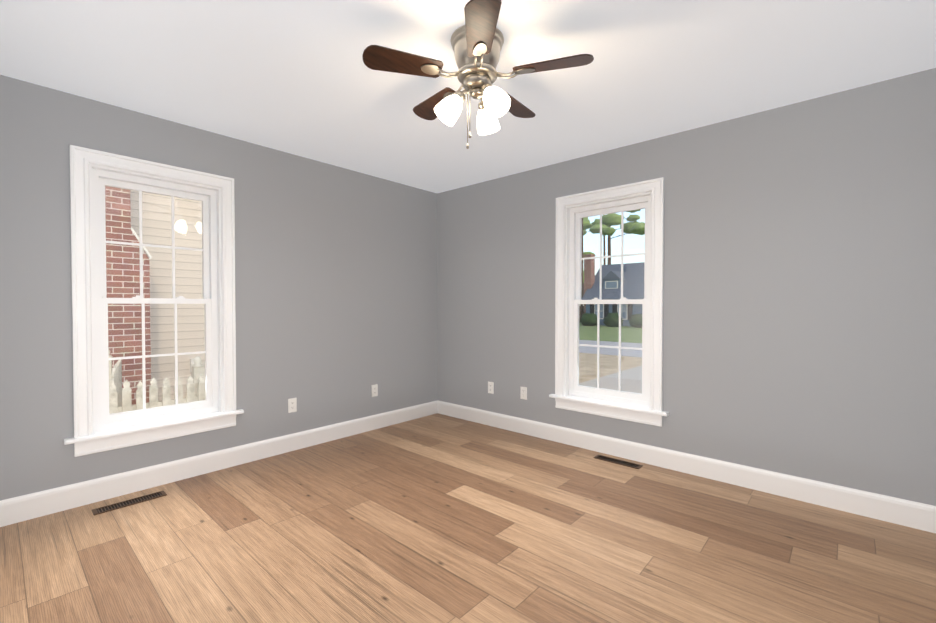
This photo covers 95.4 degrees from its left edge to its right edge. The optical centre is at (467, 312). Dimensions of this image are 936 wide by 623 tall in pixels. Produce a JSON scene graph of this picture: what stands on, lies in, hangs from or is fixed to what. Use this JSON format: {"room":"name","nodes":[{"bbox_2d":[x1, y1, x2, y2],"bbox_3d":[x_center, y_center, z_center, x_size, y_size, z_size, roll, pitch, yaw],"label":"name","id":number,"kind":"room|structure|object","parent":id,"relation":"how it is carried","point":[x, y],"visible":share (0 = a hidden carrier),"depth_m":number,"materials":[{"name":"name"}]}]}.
{"room":"empty bedroom","nodes":[
{"label":"empty bedroom","id":0,"kind":"room"},
{"bbox_2d":[0,75,437,500],"bbox_3d":[-1.539,-0.083,3.510,0.140,2.440,3.716,1,1,42],"label":"wall","id":1,"kind":"structure","parent":0,"point":[336,291],"depth_m":3.28,"materials":[{"name":"grey paint"}]},
{"bbox_2d":[64,145,243,456],"bbox_3d":[-2.070,-0.070,2.872,0.190,1.834,0.980,1,1,42],"label":"window","id":2,"kind":"structure","parent":1,"relation":"in","point":[98,427],"depth_m":2.81,"materials":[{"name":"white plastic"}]},
{"bbox_2d":[0,400,437,526],"bbox_3d":[-1.481,1.068,3.478,0.014,0.140,3.436,1,1,42],"label":"baseboard","id":3,"kind":"structure","parent":1,"relation":"attached to","point":[36,505],"depth_m":2.93,"materials":[{"name":"white wood"}]},
{"bbox_2d":[288,398,296,412],"bbox_3d":[-1.447,0.762,3.514,0.009,0.115,0.070,1,1,42],"label":"electrical outlet","id":4,"kind":"object","parent":1,"relation":"attached to","point":[292,404],"visible":1,"depth_m":3.51,"materials":[{"name":"white plastic"}]},
{"bbox_2d":[371,384,377,396],"bbox_3d":[-0.902,0.752,4.123,0.009,0.115,0.070,1,1,42],"label":"electrical outlet","id":5,"kind":"object","parent":1,"relation":"attached to","point":[374,389],"visible":1,"depth_m":4.12,"materials":[{"name":"white plastic"}]},
{"bbox_2d":[0,413,935,622],"bbox_3d":[-0.023,1.220,2.173,4.210,0.120,3.716,1,1,42],"label":"floor","id":6,"kind":"structure","parent":0,"point":[437,518],"depth_m":2.11,"materials":[{"name":"brown wood"}]},
{"bbox_2d":[91,491,166,514],"bbox_3d":[-2.049,1.150,2.589,0.090,0.005,0.350,1,1,42],"label":"floor vent","id":7,"kind":"object","parent":6,"relation":"in","point":[111,507],"visible":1,"depth_m":2.58,"materials":[{"name":"brown metal"}]},
{"bbox_2d":[594,454,642,468],"bbox_3d":[1.146,1.139,3.263,0.350,0.005,0.090,1,1,42],"label":"floor vent","id":8,"kind":"object","parent":6,"relation":"in","point":[619,462],"visible":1,"depth_m":3.26,"materials":[{"name":"brown metal"}]},
{"bbox_2d":[0,0,935,192],"bbox_3d":[-0.023,-1.340,2.131,4.210,0.120,3.716,1,1,42],"label":"ceiling","id":9,"kind":"structure","parent":0,"point":[298,78],"depth_m":2.21,"materials":[{"name":"white paint"}]},
{"bbox_2d":[362,0,593,148],"bbox_3d":[0.048,-1.026,2.030,1.000,0.503,0.991,1,1,42],"label":"ceiling fan","id":10,"kind":"object","parent":9,"relation":"hanging from","point":[477,40],"visible":1,"depth_m":1.92,"materials":[{"name":"brown wood"}]},
{"bbox_2d":[437,68,935,505],"bbox_3d":[1.170,-0.082,3.483,3.930,2.440,0.140,1,1,42],"label":"wall","id":11,"kind":"structure","parent":0,"point":[799,305],"depth_m":2.73,"materials":[{"name":"grey paint"}]},
{"bbox_2d":[488,382,493,393],"bbox_3d":[0.226,0.745,4.244,0.070,0.115,0.009,1,1,42],"label":"electrical outlet","id":12,"kind":"object","parent":11,"relation":"attached to","point":[491,387],"visible":1,"depth_m":4.24,"materials":[{"name":"white plastic"}]},
{"bbox_2d":[520,387,526,399],"bbox_3d":[0.519,0.750,3.981,0.070,0.115,0.009,1,1,42],"label":"electrical outlet","id":13,"kind":"object","parent":11,"relation":"attached to","point":[523,392],"visible":1,"depth_m":3.98,"materials":[{"name":"white plastic"}]},
{"bbox_2d":[549,177,668,426],"bbox_3d":[1.137,-0.080,3.473,0.980,1.834,0.190,1,1,42],"label":"window","id":14,"kind":"structure","parent":11,"relation":"in","point":[573,394],"depth_m":3.46,"materials":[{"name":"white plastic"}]},
{"bbox_2d":[438,400,935,532],"bbox_3d":[1.124,1.069,3.441,3.916,0.140,0.014,1,1,42],"label":"baseboard","id":15,"kind":"structure","parent":11,"relation":"attached to","point":[911,514],"depth_m":2.86,"materials":[{"name":"white wood"}]},
{"label":"outside","id":16,"kind":"structure","parent":0,"visible":0},
{"bbox_2d":[579,353,641,382],"bbox_3d":[18.902,1.204,41.235,140.000,0.200,160.000,1,1,42],"label":"ground","id":17,"kind":"structure","parent":16,"point":[586,361],"depth_m":13.03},
{"bbox_2d":[108,349,121,406],"bbox_3d":[-3.949,1.049,4.762,1.182,1.335,0.301,1,1,42],"label":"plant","id":18,"kind":"object","parent":17,"relation":"on","point":[119,374],"depth_m":4.76,"materials":[{"name":"beige plant"}]},
{"bbox_2d":[105,186,204,404],"bbox_3d":[-4.913,-2.296,5.446,1.000,8.000,13.000,1,1,42],"label":"neighbor house","id":19,"kind":"structure","parent":17,"relation":"on","point":[134,339],"depth_m":6.10,"materials":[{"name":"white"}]},
{"bbox_2d":[109,356,204,413],"bbox_3d":[-2.833,1.093,4.848,0.167,1.245,6.100,1,1,42],"label":"picket fence","id":20,"kind":"object","parent":17,"relation":"on","point":[197,386],"depth_m":4.39,"materials":[{"name":"white wood"}]},
{"bbox_2d":[579,322,641,342],"bbox_3d":[37.986,0.732,62.532,140.000,0.030,102.800,1,1,42],"label":"ground","id":21,"kind":"structure","parent":17,"relation":"on","point":[590,330],"depth_m":27.12,"materials":[{"name":"green plant"}]},
{"bbox_2d":[583,217,594,257],"bbox_3d":[16.871,-11.970,77.586,10.857,24.928,7.133,1,1,42],"label":"tree","id":22,"kind":"object","parent":21,"relation":"on","point":[589,252],"depth_m":75.55,"materials":[{"name":"green plant"}]},
{"bbox_2d":[580,218,614,319],"bbox_3d":[12.615,-9.279,45.170,8.699,20.634,7.759,1,1,42],"label":"tree","id":23,"kind":"object","parent":21,"relation":"on","point":[585,223],"depth_m":46.15,"materials":[{"name":"green plant"}]},
{"bbox_2d":[580,312,641,327],"bbox_3d":[14.114,0.681,34.218,11.365,1.443,1.804,1,1,42],"label":"shrubs","id":24,"kind":"object","parent":21,"relation":"on","point":[615,318],"depth_m":35.48,"materials":[{"name":"green plant"}]},
{"bbox_2d":[581,254,643,325],"bbox_3d":[18.011,-2.151,37.935,13.700,6.620,8.720,1,1,42],"label":"house","id":25,"kind":"structure","parent":21,"relation":"on","point":[613,282],"depth_m":38.36,"materials":[{"name":"grey"}]},
{"bbox_2d":[589,209,640,264],"bbox_3d":[16.979,-10.471,54.783,9.026,22.694,9.869,1,1,42],"label":"tree","id":26,"kind":"object","parent":21,"relation":"on","point":[612,221],"depth_m":50.38,"materials":[{"name":"green plant"}]},
{"bbox_2d":[608,214,644,264],"bbox_3d":[20.780,-11.580,59.552,10.590,24.752,10.780,1,1,42],"label":"tree","id":27,"kind":"object","parent":21,"relation":"on","point":[630,230],"depth_m":59.89,"materials":[{"name":"green plant"}]},
{"bbox_2d":[579,340,641,357],"bbox_3d":[1.853,1.416,22.206,140.000,0.015,5.500,1,1,42],"label":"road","id":28,"kind":"structure","parent":17,"relation":"on","point":[636,353],"depth_m":17.75,"materials":[{"name":"grey asphalt"}]},
{"bbox_2d":[580,365,641,392],"bbox_3d":[5.356,1.608,10.343,3.350,0.030,7.500,1,1,42],"label":"ground","id":29,"kind":"structure","parent":17,"relation":"on","point":[591,383],"depth_m":9.93,"materials":[{"name":"grey concrete"}]}
]}

